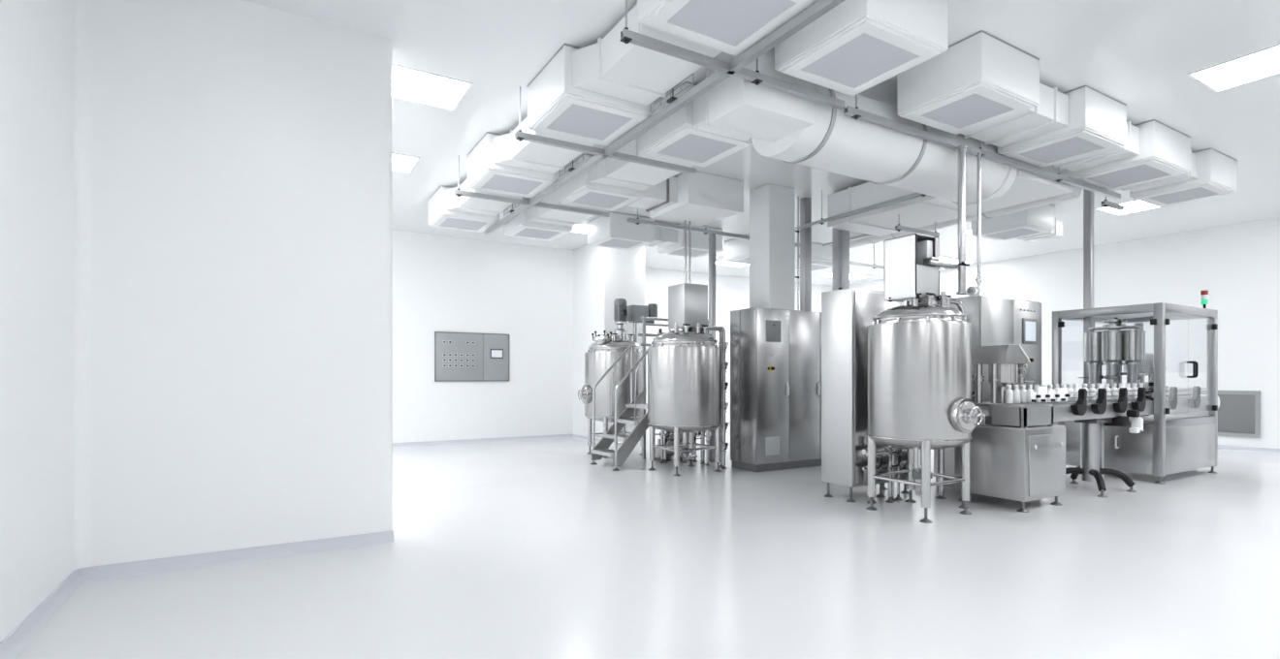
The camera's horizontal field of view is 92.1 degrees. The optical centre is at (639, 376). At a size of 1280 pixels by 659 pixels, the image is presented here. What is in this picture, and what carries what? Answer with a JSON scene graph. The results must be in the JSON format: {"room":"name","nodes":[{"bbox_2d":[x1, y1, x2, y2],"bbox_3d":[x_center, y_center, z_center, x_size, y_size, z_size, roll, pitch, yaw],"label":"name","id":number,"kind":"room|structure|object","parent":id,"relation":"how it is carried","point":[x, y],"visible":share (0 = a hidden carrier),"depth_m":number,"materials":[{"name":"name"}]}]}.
{"room":"clean room","nodes":[
{"label":"clean room","id":0,"kind":"room"},
{"bbox_2d":[0,0,73,642],"bbox_3d":[-2.603,-0.655,2.236,0.120,3.810,16.500,0,0,-31],"label":"wall","id":1,"kind":"structure","parent":0,"point":[37,36],"depth_m":3.12,"materials":[{"name":"white paint"}]},
{"bbox_2d":[0,569,84,658],"bbox_3d":[-0.873,1.212,-0.517,0.050,0.075,10.000,0,0,-31],"label":"baseboard","id":2,"kind":"structure","parent":1,"relation":"attached to","point":[30,626],"depth_m":3.10,"materials":[{"name":"grey plastic"}]},
{"bbox_2d":[73,0,92,571],"bbox_3d":[-3.395,-0.693,3.760,0.070,3.735,0.070,0,0,-31],"label":"trim","id":3,"kind":"structure","parent":1,"relation":"attached to","point":[82,9],"depth_m":3.77,"materials":[{"name":"white paint"}]},
{"bbox_2d":[92,0,392,566],"bbox_3d":[-2.695,-0.655,4.296,1.820,3.810,0.140,0,0,-31],"label":"wall partition","id":4,"kind":"structure","parent":0,"point":[242,150],"depth_m":4.18,"materials":[{"name":"white paint"}]},
{"bbox_2d":[78,530,394,581],"bbox_3d":[-2.647,1.212,4.214,1.820,0.075,0.050,0,0,-31],"label":"baseboard","id":5,"kind":"structure","parent":4,"relation":"attached to","point":[101,572],"depth_m":4.15,"materials":[{"name":"grey plastic"}]},
{"bbox_2d":[392,229,573,443],"bbox_3d":[-4.092,-0.655,11.012,6.260,3.810,0.120,0,0,-31],"label":"wall","id":6,"kind":"structure","parent":0,"point":[441,283],"depth_m":11.59,"materials":[{"name":"white paint"}]},
{"bbox_2d":[434,331,509,382],"bbox_3d":[-3.107,-0.352,11.498,1.390,0.905,0.047,0,0,-31],"label":"wall control panel","id":7,"kind":"object","parent":6,"relation":"attached to","point":[459,357],"visible":1,"depth_m":11.47,"materials":[{"name":"grey metal"}]},
{"bbox_2d":[392,434,572,447],"bbox_3d":[-4.049,1.212,10.938,6.260,0.075,0.050,0,0,-31],"label":"baseboard","id":8,"kind":"structure","parent":6,"relation":"attached to","point":[538,437],"depth_m":11.55,"materials":[{"name":"grey plastic"}]},
{"bbox_2d":[573,244,644,439],"bbox_3d":[-0.893,-0.655,12.616,0.880,3.810,2.420,0,0,-31],"label":"wall","id":9,"kind":"structure","parent":0,"point":[601,275],"depth_m":11.73,"materials":[{"name":"white paint"}]},
{"bbox_2d":[14,425,1279,658],"bbox_3d":[3.647,1.300,6.460,15.540,0.100,18.000,0,0,-31],"label":"floor","id":10,"kind":"structure","parent":0,"point":[526,549],"depth_m":3.76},
{"bbox_2d":[577,332,641,458],"bbox_3d":[-0.453,0.285,9.866,1.103,1.930,0.979,0,0,-31],"label":"tank","id":11,"kind":"object","parent":10,"relation":"on","point":[598,359],"visible":0.77,"depth_m":9.49,"materials":[{"name":"silver metal"}]},
{"bbox_2d":[591,330,611,345],"bbox_3d":[-0.594,-0.592,9.623,0.325,0.263,0.326,0,0,-31],"label":"hatch","id":12,"kind":"object","parent":11,"relation":"attached to","point":[600,338],"visible":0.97,"depth_m":9.55,"materials":[{"name":"silver metal"}]},
{"bbox_2d":[613,298,627,339],"bbox_3d":[-0.301,-0.907,9.929,0.208,0.675,0.254,0,0,-31],"label":"motor","id":13,"kind":"object","parent":11,"relation":"on","point":[620,308],"visible":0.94,"depth_m":9.87,"materials":[{"name":"silver metal"}]},
{"bbox_2d":[626,303,657,343],"bbox_3d":[0.042,-0.838,10.153,0.500,0.715,0.250,0,0,-31],"label":"motor","id":14,"kind":"object","parent":11,"relation":"on","point":[634,312],"visible":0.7,"depth_m":10.05,"materials":[{"name":"grey paint"}]},
{"bbox_2d":[590,343,689,471],"bbox_3d":[0.028,0.394,8.779,1.305,1.711,0.764,0,0,-31],"label":"steps","id":15,"kind":"structure","parent":10,"relation":"on","point":[621,455],"depth_m":8.63,"materials":[{"name":"silver metal"}]},
{"bbox_2d":[638,316,680,459],"bbox_3d":[0.413,0.140,9.483,0.876,2.220,0.317,0,0,-31],"label":"rack","id":16,"kind":"object","parent":10,"relation":"on","point":[643,335],"visible":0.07,"depth_m":9.30,"materials":[{"name":"silver metal"}]},
{"bbox_2d":[655,439,673,461],"bbox_3d":[0.379,1.090,9.197,0.285,0.320,0.200,0,0,-31],"label":"pump","id":17,"kind":"object","parent":10,"relation":"on","point":[657,451],"visible":0.39,"depth_m":9.13,"materials":[{"name":"silver metal"}]},
{"bbox_2d":[659,430,706,463],"bbox_3d":[0.628,0.886,9.014,0.732,0.728,0.417,0,0,-31],"label":"pipe manifold","id":18,"kind":"object","parent":10,"relation":"on","point":[670,436],"visible":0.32,"depth_m":8.93,"materials":[{"name":"silver metal"}]},
{"bbox_2d":[647,322,722,477],"bbox_3d":[0.577,0.283,8.189,1.029,1.934,1.090,0,0,-31],"label":"tank","id":19,"kind":"object","parent":10,"relation":"on","point":[685,366],"visible":0.99,"depth_m":7.77,"materials":[{"name":"silver metal"}]},
{"bbox_2d":[668,283,707,331],"bbox_3d":[0.633,-0.873,8.174,0.380,0.645,0.380,0,0,-31],"label":"housing","id":20,"kind":"object","parent":19,"relation":"on","point":[688,304],"visible":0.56,"depth_m":8.03,"materials":[{"name":"silver metal"}]},
{"bbox_2d":[684,220,686,283],"bbox_3d":[0.615,-1.655,8.372,0.060,0.910,0.060,0,0,-31],"label":"supply pipe","id":21,"kind":"object","parent":20,"relation":"attached to","point":[685,220],"visible":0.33,"depth_m":8.36,"materials":[{"name":"silver metal"}]},
{"bbox_2d":[688,221,691,284],"bbox_3d":[0.679,-1.655,8.410,0.060,0.910,0.060,0,0,-31],"label":"supply pipe","id":22,"kind":"object","parent":20,"relation":"attached to","point":[689,222],"visible":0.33,"depth_m":8.40,"materials":[{"name":"silver metal"}]},
{"bbox_2d":[708,233,715,462],"bbox_3d":[1.060,-0.415,9.042,0.115,3.330,0.115,0,0,-31],"label":"steel post","id":23,"kind":"object","parent":10,"relation":"on","point":[712,237],"visible":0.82,"depth_m":9.01,"materials":[{"name":"grey metal"}]},
{"bbox_2d":[699,320,728,469],"bbox_3d":[0.933,0.215,8.502,0.419,2.070,0.680,0,0,-34],"label":"pipe","id":24,"kind":"object","parent":10,"relation":"on","point":[723,446],"visible":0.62,"depth_m":8.35,"materials":[{"name":"silver metal"}]},
{"bbox_2d":[730,307,821,472],"bbox_3d":[2.356,0.180,8.774,2.284,2.140,0.581,0,0,-31],"label":"tall cabinet","id":25,"kind":"object","parent":10,"relation":"on","point":[776,354],"visible":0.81,"depth_m":8.24,"materials":[{"name":"silver metal"}]},
{"bbox_2d":[765,436,779,455],"bbox_3d":[1.741,0.920,8.100,0.250,0.240,0.015,0,0,-31],"label":"vent","id":26,"kind":"object","parent":25,"relation":"attached to","point":[772,443],"depth_m":8.09,"materials":[{"name":"grey metal"}]},
{"bbox_2d":[749,183,796,310],"bbox_3d":[1.810,-1.725,8.463,0.520,1.670,0.450,0,0,-31],"label":"column","id":27,"kind":"structure","parent":25,"relation":"on","point":[772,207],"depth_m":8.30,"materials":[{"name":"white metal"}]},
{"bbox_2d":[766,320,780,342],"bbox_3d":[1.757,-0.590,8.111,0.250,0.280,0.012,0,0,-31],"label":"control panel","id":28,"kind":"object","parent":25,"relation":"attached to","point":[773,327],"depth_m":8.10,"materials":[{"name":"grey metal"}]},
{"bbox_2d":[795,195,799,310],"bbox_3d":[2.132,-1.725,8.724,0.320,1.670,0.038,0,0,-31],"label":"conduit pipe","id":29,"kind":"object","parent":25,"relation":"attached to","point":[797,231],"visible":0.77,"depth_m":8.78,"materials":[{"name":"silver metal"}]},
{"bbox_2d":[800,197,811,311],"bbox_3d":[2.392,-1.725,8.913,0.170,1.670,0.140,0,0,-31],"label":"steel post","id":30,"kind":"object","parent":25,"relation":"on","point":[805,203],"visible":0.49,"depth_m":8.87,"materials":[{"name":"grey metal"}]},
{"bbox_2d":[821,287,909,502],"bbox_3d":[2.399,0.172,6.492,0.955,2.155,0.412,0,0,-31],"label":"tall cabinet","id":31,"kind":"object","parent":10,"relation":"on","point":[847,314],"visible":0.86,"depth_m":6.20,"materials":[{"name":"silver metal"}]},
{"bbox_2d":[832,227,849,290],"bbox_3d":[2.950,-1.725,9.069,0.210,1.670,0.210,0,0,-31],"label":"steel post","id":32,"kind":"object","parent":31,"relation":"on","point":[840,239],"visible":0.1,"depth_m":9.01,"materials":[{"name":"grey metal"}]},
{"bbox_2d":[862,445,906,504],"bbox_3d":[2.480,0.828,6.115,0.601,0.844,0.238,0,0,-31],"label":"pipe manifold","id":33,"kind":"object","parent":10,"relation":"on","point":[888,451],"visible":0.66,"depth_m":6.12,"materials":[{"name":"silver metal"}]},
{"bbox_2d":[865,291,985,523],"bbox_3d":[2.580,0.248,5.645,0.895,2.004,1.014,0,0,-12],"label":"tank","id":34,"kind":"object","parent":10,"relation":"on","point":[919,401],"visible":0.98,"depth_m":5.34,"materials":[{"name":"silver metal"}]},
{"bbox_2d":[884,233,959,305],"bbox_3d":[2.596,-0.925,5.672,0.592,0.650,0.385,0,0,-31],"label":"housing","id":35,"kind":"object","parent":34,"relation":"on","point":[912,264],"visible":0.9,"depth_m":5.54,"materials":[{"name":"silver metal"}]},
{"bbox_2d":[911,449,932,496],"bbox_3d":[2.659,0.887,5.754,0.309,0.455,0.253,0,0,-31],"label":"outlet","id":36,"kind":"object","parent":34,"relation":"attached to","point":[915,475],"depth_m":5.68,"materials":[{"name":"grey metal"}]},
{"bbox_2d":[934,300,946,499],"bbox_3d":[2.968,0.205,6.244,0.350,2.090,0.100,0,0,-31],"label":"riser pipe","id":37,"kind":"object","parent":10,"relation":"on","point":[941,453],"visible":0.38,"depth_m":6.29,"materials":[{"name":"silver metal"}]},
{"bbox_2d":[950,298,975,509],"bbox_3d":[2.936,0.262,5.741,0.432,1.976,0.146,0,0,-31],"label":"pipe","id":38,"kind":"object","parent":10,"relation":"on","point":[960,305],"visible":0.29,"depth_m":5.79,"materials":[{"name":"silver metal"}]},
{"bbox_2d":[933,294,1041,488],"bbox_3d":[4.026,0.193,7.097,1.220,2.115,0.590,0,0,-31],"label":"tall cabinet","id":39,"kind":"object","parent":10,"relation":"on","point":[994,320],"visible":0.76,"depth_m":6.83,"materials":[{"name":"silver metal"}]},
{"bbox_2d":[954,344,1065,512],"bbox_3d":[3.653,0.471,6.088,0.750,1.557,0.706,0,0,-31],"label":"station","id":40,"kind":"object","parent":10,"relation":"on","point":[1016,455],"visible":0.94,"depth_m":5.85,"materials":[{"name":"silver metal"}]},
{"bbox_2d":[974,344,1030,364],"bbox_3d":[3.551,-0.213,6.054,0.420,0.187,0.320,0,0,-31],"label":"hood","id":41,"kind":"object","parent":40,"relation":"attached to","point":[1010,354],"depth_m":5.93,"materials":[{"name":"silver metal"}]},
{"bbox_2d":[988,363,1018,403],"bbox_3d":[3.556,0.063,6.046,0.250,0.406,0.250,0,0,-31],"label":"bottles","id":42,"kind":"object","parent":40,"relation":"on","point":[1004,374],"depth_m":5.97,"materials":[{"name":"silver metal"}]},
{"bbox_2d":[1004,384,1013,404],"bbox_3d":[3.514,0.175,5.881,0.072,0.180,0.072,0,0,-31],"label":"bottle","id":43,"kind":"object","parent":40,"relation":"on","point":[1008,394],"visible":1,"depth_m":5.86,"materials":[{"name":"white plastic"}]},
{"bbox_2d":[1012,384,1020,404],"bbox_3d":[3.621,0.175,5.945,0.072,0.180,0.072,0,0,-31],"label":"bottle","id":44,"kind":"object","parent":40,"relation":"on","point":[1016,393],"visible":0.91,"depth_m":5.92,"materials":[{"name":"white plastic"}]},
{"bbox_2d":[1083,189,1093,388],"bbox_3d":[5.905,-0.654,8.123,0.130,3.808,0.130,0,0,-31],"label":"steel post","id":45,"kind":"object","parent":10,"relation":"on","point":[1088,196],"visible":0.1,"depth_m":8.10,"materials":[{"name":"grey metal"}]},
{"bbox_2d":[1020,385,1219,497],"bbox_3d":[5.599,0.675,7.158,4.797,1.150,0.666,0,0,-29],"label":"conveyor","id":46,"kind":"object","parent":10,"relation":"on","point":[1092,416],"visible":0.81,"depth_m":6.70,"materials":[{"name":"silver metal"}]},
{"bbox_2d":[1052,290,1217,484],"bbox_3d":[6.419,0.072,8.008,1.728,2.355,1.236,0,0,-31],"label":"machine","id":47,"kind":"object","parent":10,"relation":"on","point":[1167,444],"visible":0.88,"depth_m":7.58,"materials":[{"name":"silver metal"}]},
{"bbox_2d":[644,266,831,422],"bbox_3d":[2.255,-0.655,15.817,7.800,3.810,0.120,0,0,-31],"label":"wall","id":48,"kind":"structure","parent":0,"point":[732,293],"depth_m":15.59,"materials":[{"name":"white paint"}]},
{"bbox_2d":[242,0,1279,287],"bbox_3d":[3.647,-2.610,6.460,15.540,0.100,18.000,0,0,-31],"label":"ceiling","id":49,"kind":"structure","parent":0,"point":[1140,54],"depth_m":5.39,"materials":[{"name":"white paint"}]},
{"bbox_2d":[392,153,419,173],"bbox_3d":[-3.269,-2.556,7.188,1.240,0.008,0.640,0,0,-31],"label":"recessed light","id":50,"kind":"object","parent":49,"relation":"in","point":[401,163],"visible":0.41,"depth_m":7.38,"materials":[{"name":"white plastic"}]},
{"bbox_2d":[392,64,473,110],"bbox_3d":[-2.156,-2.556,5.348,1.240,0.008,0.640,0,0,-31],"label":"recessed light","id":51,"kind":"object","parent":49,"relation":"in","point":[415,85],"visible":0.49,"depth_m":5.47,"materials":[{"name":"white plastic"}]},
{"bbox_2d":[427,185,499,232],"bbox_3d":[-2.524,-2.365,8.825,0.810,0.389,0.800,0,0,-31],"label":"air diffuser","id":52,"kind":"object","parent":49,"relation":"attached to","point":[439,216],"visible":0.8,"depth_m":8.63,"materials":[{"name":"white metal"}]},
{"bbox_2d":[446,178,522,216],"bbox_3d":[-1.986,-2.375,7.924,0.698,0.306,1.280,0,0,-31],"label":"ventilation duct","id":53,"kind":"object","parent":49,"relation":"hanging from","point":[464,204],"visible":0.47,"depth_m":8.13,"materials":[{"name":"white metal"}]},
{"bbox_2d":[466,131,558,197],"bbox_3d":[-1.454,-2.365,7.019,0.810,0.389,0.800,0,0,-31],"label":"air diffuser","id":54,"kind":"object","parent":49,"relation":"attached to","point":[483,174],"visible":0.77,"depth_m":6.84,"materials":[{"name":"white metal"}]},
{"bbox_2d":[454,155,609,217],"bbox_3d":[-1.272,-2.321,7.643,2.000,0.478,0.056,0,0,-31],"label":"support rail","id":55,"kind":"object","parent":49,"relation":"hanging from","point":[459,192],"visible":0.96,"depth_m":7.53,"materials":[{"name":"grey metal"}]},
{"bbox_2d":[484,0,845,234],"bbox_3d":[-0.220,-2.131,5.710,0.055,0.058,8.050,0,0,-31],"label":"support rail","id":56,"kind":"object","parent":55,"relation":"attached to","point":[819,8],"visible":1,"depth_m":4.59,"materials":[{"name":"grey metal"}]},
{"bbox_2d":[650,73,693,113],"bbox_3d":[0.257,-2.360,4.859,0.065,0.400,0.608,0,0,-31],"label":"cable tray","id":57,"kind":"object","parent":56,"relation":"attached to","point":[671,99],"visible":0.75,"depth_m":4.84,"materials":[{"name":"grey metal"}]},
{"bbox_2d":[503,198,573,241],"bbox_3d":[-1.562,-2.365,9.418,0.810,0.389,0.800,0,0,-31],"label":"air diffuser","id":58,"kind":"object","parent":49,"relation":"attached to","point":[519,227],"visible":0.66,"depth_m":9.24,"materials":[{"name":"white metal"}]},
{"bbox_2d":[493,116,595,173],"bbox_3d":[-0.946,-2.375,6.169,0.698,0.306,1.160,0,0,-31],"label":"ventilation duct","id":59,"kind":"object","parent":49,"relation":"hanging from","point":[508,150],"visible":0.44,"depth_m":6.32,"materials":[{"name":"white metal"}]},
{"bbox_2d":[526,189,605,226],"bbox_3d":[-0.998,-2.375,8.532,0.738,0.306,1.280,0,0,-31],"label":"ventilation duct","id":60,"kind":"object","parent":49,"relation":"hanging from","point":[534,213],"visible":0.38,"depth_m":8.67,"materials":[{"name":"white metal"}]},
{"bbox_2d":[571,224,587,233],"bbox_3d":[-1.040,-2.556,10.686,0.640,0.008,0.590,0,0,-31],"label":"recessed light","id":61,"kind":"object","parent":49,"relation":"in","point":[582,228],"visible":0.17,"depth_m":10.73,"materials":[{"name":"white plastic"}]},
{"bbox_2d":[527,43,653,145],"bbox_3d":[-0.440,-2.365,5.306,0.810,0.389,0.820,0,0,-31],"label":"air diffuser","id":62,"kind":"object","parent":49,"relation":"attached to","point":[555,107],"visible":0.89,"depth_m":5.12,"materials":[{"name":"white metal"}]},
{"bbox_2d":[558,153,644,211],"bbox_3d":[-0.484,-2.365,7.628,0.800,0.389,0.780,0,0,-31],"label":"air diffuser","id":63,"kind":"object","parent":49,"relation":"attached to","point":[580,191],"visible":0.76,"depth_m":7.46,"materials":[{"name":"white metal"}]},
{"bbox_2d":[514,86,696,174],"bbox_3d":[-0.263,-2.321,5.929,1.930,0.478,0.056,0,0,-31],"label":"support rail","id":64,"kind":"object","parent":49,"relation":"hanging from","point":[519,135],"visible":0.95,"depth_m":5.81,"materials":[{"name":"grey metal"}]},
{"bbox_2d":[587,211,654,250],"bbox_3d":[-0.317,-2.365,10.132,0.820,0.389,0.800,0,0,-31],"label":"air diffuser","id":65,"kind":"object","parent":49,"relation":"attached to","point":[615,231],"visible":0.92,"depth_m":9.86,"materials":[{"name":"white metal"}]},
{"bbox_2d":[589,136,693,191],"bbox_3d":[0.036,-2.375,6.786,0.738,0.306,1.180,0,0,-31],"label":"ventilation duct","id":66,"kind":"object","parent":49,"relation":"hanging from","point":[612,172],"visible":0.32,"depth_m":6.87,"materials":[{"name":"white metal"}]},
{"bbox_2d":[572,0,722,105],"bbox_3d":[0.047,-2.375,4.491,0.698,0.306,1.060,0,0,-31],"label":"air diffuser","id":67,"kind":"object","parent":49,"relation":"hanging from","point":[612,67],"visible":0.54,"depth_m":4.58,"materials":[{"name":"white metal"}]},
{"bbox_2d":[644,225,676,247],"bbox_3d":[0.279,-2.370,10.480,0.540,0.276,0.486,0,0,-31],"label":"ventilation duct","id":68,"kind":"object","parent":49,"relation":"hanging from","point":[663,237],"visible":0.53,"depth_m":10.34,"materials":[{"name":"white metal"}]},
{"bbox_2d":[626,171,743,226],"bbox_3d":[0.538,-2.348,8.143,1.365,0.415,0.935,0,0,-31],"label":"box","id":69,"kind":"object","parent":49,"relation":"hanging from","point":[702,199],"visible":0.77,"depth_m":7.88,"materials":[{"name":"white metal"}]},
{"bbox_2d":[657,224,722,257],"bbox_3d":[0.874,-2.365,10.849,0.840,0.389,0.780,0,0,-31],"label":"air diffuser","id":70,"kind":"object","parent":49,"relation":"attached to","point":[699,240],"visible":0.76,"depth_m":10.56,"materials":[{"name":"white metal"}]},
{"bbox_2d":[638,81,752,167],"bbox_3d":[0.539,-2.365,5.909,0.810,0.389,0.820,0,0,-31],"label":"air diffuser","id":71,"kind":"object","parent":49,"relation":"attached to","point":[675,139],"visible":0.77,"depth_m":5.77,"materials":[{"name":"white metal"}]},
{"bbox_2d":[627,207,799,247],"bbox_3d":[1.215,-2.310,9.134,3.200,0.500,0.056,0,0,-31],"label":"support rail","id":72,"kind":"object","parent":49,"relation":"hanging from","point":[637,221],"visible":0.6,"depth_m":8.79,"materials":[{"name":"grey metal"}]},
{"bbox_2d":[638,0,818,56],"bbox_3d":[0.536,-2.365,3.688,0.800,0.389,0.800,0,0,-31],"label":"air diffuser","id":73,"kind":"object","parent":49,"relation":"attached to","point":[732,27],"visible":0.98,"depth_m":3.76,"materials":[{"name":"white metal"}]},
{"bbox_2d":[620,0,844,109],"bbox_3d":[0.740,-2.321,4.343,1.980,0.478,0.056,0,0,-31],"label":"support rail","id":74,"kind":"object","parent":49,"relation":"hanging from","point":[627,36],"visible":0.92,"depth_m":4.21,"materials":[{"name":"grey metal"}]},
{"bbox_2d":[715,259,749,267],"bbox_3d":[2.096,-2.556,14.025,0.940,0.008,0.540,0,0,-31],"label":"recessed light","id":75,"kind":"object","parent":49,"relation":"in","point":[721,262],"visible":0.63,"depth_m":14.08,"materials":[{"name":"white plastic"}]},
{"bbox_2d":[724,233,749,264],"bbox_3d":[2.138,-2.365,11.598,0.800,0.389,0.780,0,0,-31],"label":"air diffuser","id":76,"kind":"object","parent":49,"relation":"attached to","point":[736,250],"visible":0.27,"depth_m":11.46,"materials":[{"name":"white metal"}]},
{"bbox_2d":[692,47,814,143],"bbox_3d":[0.863,-2.231,5.049,0.870,0.578,0.970,0,0,-31],"label":"box","id":77,"kind":"object","parent":49,"relation":"hanging from","point":[736,107],"visible":0.66,"depth_m":4.66,"materials":[{"name":"white metal"}]},
{"bbox_2d":[795,242,831,271],"bbox_3d":[3.429,-2.365,12.363,0.800,0.389,0.780,0,0,-31],"label":"air diffuser","id":78,"kind":"object","parent":49,"relation":"attached to","point":[817,250],"visible":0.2,"depth_m":12.03,"materials":[{"name":"white metal"}]},
{"bbox_2d":[799,243,884,269],"bbox_3d":[3.761,-2.310,11.409,2.300,0.500,0.056,0,0,-31],"label":"support rail","id":79,"kind":"object","parent":49,"relation":"hanging from","point":[874,266],"visible":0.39,"depth_m":11.60,"materials":[{"name":"grey metal"}]},
{"bbox_2d":[820,273,872,280],"bbox_3d":[5.287,-2.556,15.799,1.240,0.008,0.640,0,0,-31],"label":"recessed light","id":80,"kind":"object","parent":49,"relation":"in","point":[851,276],"visible":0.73,"depth_m":15.87,"materials":[{"name":"white plastic"}]},
{"bbox_2d":[795,191,927,230],"bbox_3d":[2.777,-2.325,8.066,0.056,0.470,2.150,0,0,-31],"label":"support rail","id":81,"kind":"object","parent":49,"relation":"hanging from","point":[822,221],"visible":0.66,"depth_m":7.95,"materials":[{"name":"grey metal"}]},
{"bbox_2d":[774,0,948,95],"bbox_3d":[1.516,-2.365,4.280,0.810,0.389,0.800,0,0,-31],"label":"air diffuser","id":82,"kind":"object","parent":49,"relation":"attached to","point":[856,46],"visible":0.93,"depth_m":4.10,"materials":[{"name":"white metal"}]},
{"bbox_2d":[751,83,1017,205],"bbox_3d":[2.409,-2.190,5.843,2.940,0.740,0.740,0,0,-31],"label":"duct","id":83,"kind":"object","parent":49,"relation":"hanging from","point":[837,143],"visible":0.56,"depth_m":5.43,"materials":[{"name":"white metal"}]},
{"bbox_2d":[895,214,939,237],"bbox_3d":[3.600,-2.195,8.001,0.850,0.730,0.056,0,0,-31],"label":"support rail","id":84,"kind":"object","parent":49,"relation":"hanging from","point":[898,227],"visible":0.74,"depth_m":7.96,"materials":[{"name":"grey metal"}]},
{"bbox_2d":[827,164,1082,248],"bbox_3d":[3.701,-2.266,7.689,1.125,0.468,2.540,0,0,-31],"label":"duct","id":85,"kind":"object","parent":49,"relation":"hanging from","point":[919,211],"visible":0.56,"depth_m":7.77,"materials":[{"name":"white metal"}]},
{"bbox_2d":[896,30,1039,134],"bbox_3d":[2.692,-2.365,5.081,0.810,0.389,0.720,0,0,-31],"label":"air diffuser","id":86,"kind":"object","parent":49,"relation":"attached to","point":[981,79],"visible":0.91,"depth_m":4.87,"materials":[{"name":"white metal"}]},
{"bbox_2d":[843,94,1120,199],"bbox_3d":[3.664,-2.321,6.127,4.690,0.478,0.056,0,0,-31],"label":"support rail","id":87,"kind":"object","parent":49,"relation":"hanging from","point":[854,112],"visible":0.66,"depth_m":5.77,"materials":[{"name":"grey metal"}]},
{"bbox_2d":[956,145,969,294],"bbox_3d":[2.952,-1.430,5.665,0.107,1.360,0.099,0,0,-31],"label":"supply pipe","id":88,"kind":"object","parent":87,"relation":"hanging from","point":[961,149],"visible":0.98,"depth_m":5.64,"materials":[{"name":"silver metal"}]},
{"bbox_2d":[966,152,983,296],"bbox_3d":[3.135,-1.423,5.758,0.202,1.354,0.115,0,0,-31],"label":"supply pipe","id":89,"kind":"object","parent":87,"relation":"hanging from","point":[972,291],"visible":0.99,"depth_m":5.79,"materials":[{"name":"silver metal"}]},
{"bbox_2d":[971,204,1055,241],"bbox_3d":[5.683,-2.365,9.421,0.780,0.389,0.820,0,0,-31],"label":"air diffuser","id":90,"kind":"object","parent":49,"relation":"attached to","point":[1038,220],"visible":0.84,"depth_m":9.18,"materials":[{"name":"white metal"}]},
{"bbox_2d":[1018,218,1062,241],"bbox_3d":[6.308,-2.335,9.808,0.650,0.266,0.486,0,0,-31],"label":"ventilation duct","id":91,"kind":"object","parent":90,"relation":"attached to","point":[1058,232],"visible":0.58,"depth_m":9.75,"materials":[{"name":"white metal"}]},
{"bbox_2d":[960,82,1068,147],"bbox_3d":[3.342,-2.375,5.582,0.800,0.306,0.636,0,0,-31],"label":"ventilation duct","id":92,"kind":"object","parent":49,"relation":"hanging from","point":[1051,113],"visible":0.6,"depth_m":5.50,"materials":[{"name":"white metal"}]},
{"bbox_2d":[997,85,1126,167],"bbox_3d":[4.058,-2.365,5.954,0.790,0.389,0.770,0,0,-31],"label":"air diffuser","id":93,"kind":"object","parent":49,"relation":"attached to","point":[1097,120],"visible":0.82,"depth_m":5.72,"materials":[{"name":"white metal"}]},
{"bbox_2d":[1054,120,1139,171],"bbox_3d":[4.641,-2.375,6.351,0.600,0.306,0.636,0,0,-31],"label":"ventilation duct","id":94,"kind":"object","parent":49,"relation":"hanging from","point":[1131,148],"visible":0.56,"depth_m":6.27,"materials":[{"name":"white metal"}]},
{"bbox_2d":[1101,195,1123,210],"bbox_3d":[5.899,-2.321,7.701,0.500,0.478,0.056,0,0,-31],"label":"support rail","id":95,"kind":"object","parent":49,"relation":"hanging from","point":[1105,204],"visible":0.86,"depth_m":7.66,"materials":[{"name":"grey metal"}]},
{"bbox_2d":[1067,119,1191,191],"bbox_3d":[5.310,-2.365,6.724,0.910,0.389,0.800,0,0,-31],"label":"air diffuser","id":96,"kind":"object","parent":49,"relation":"attached to","point":[1165,151],"visible":0.65,"depth_m":6.47,"materials":[{"name":"white metal"}]},
{"bbox_2d":[1094,199,1167,215],"bbox_3d":[7.428,-2.556,9.338,0.740,0.008,0.640,0,0,-31],"label":"recessed light","id":97,"kind":"object","parent":49,"relation":"in","point":[1136,206],"visible":0.61,"depth_m":9.38,"materials":[{"name":"white plastic"}]},
{"bbox_2d":[1120,149,1197,191],"bbox_3d":[5.936,-2.375,7.118,0.550,0.306,0.636,0,0,-31],"label":"ventilation duct","id":98,"kind":"object","parent":49,"relation":"hanging from","point":[1193,175],"visible":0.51,"depth_m":7.04,"materials":[{"name":"white metal"}]},
{"bbox_2d":[1129,147,1237,207],"bbox_3d":[6.541,-2.365,7.442,0.800,0.389,0.760,0,0,-31],"label":"air diffuser","id":99,"kind":"object","parent":49,"relation":"attached to","point":[1217,172],"visible":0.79,"depth_m":7.20,"materials":[{"name":"white metal"}]},
{"bbox_2d":[1186,43,1279,92],"bbox_3d":[5.227,-2.556,4.862,0.630,0.008,1.240,0,0,-31],"label":"recessed light","id":100,"kind":"object","parent":49,"relation":"in","point":[1264,63],"visible":1,"depth_m":5.17,"materials":[{"name":"white plastic"}]},
{"bbox_2d":[849,217,1279,448],"bbox_3d":[10.096,-0.655,10.349,0.120,3.810,17.520,0,0,-31],"label":"wall","id":101,"kind":"structure","parent":0,"point":[1238,265],"depth_m":10.99,"materials":[{"name":"white paint"}]},
{"bbox_2d":[1168,389,1260,438],"bbox_3d":[9.848,0.630,10.620,0.030,0.770,1.200,0,0,-31],"label":"vent grille","id":102,"kind":"object","parent":101,"relation":"attached to","point":[1238,411],"visible":0.45,"depth_m":10.33,"materials":[{"name":"grey metal"}]},
{"bbox_2d":[1217,445,1279,453],"bbox_3d":[10.053,1.212,10.254,0.050,0.075,17.400,0,0,-31],"label":"baseboard","id":103,"kind":"structure","parent":101,"relation":"attached to","point":[1220,447],"depth_m":10.22,"materials":[{"name":"grey plastic"}]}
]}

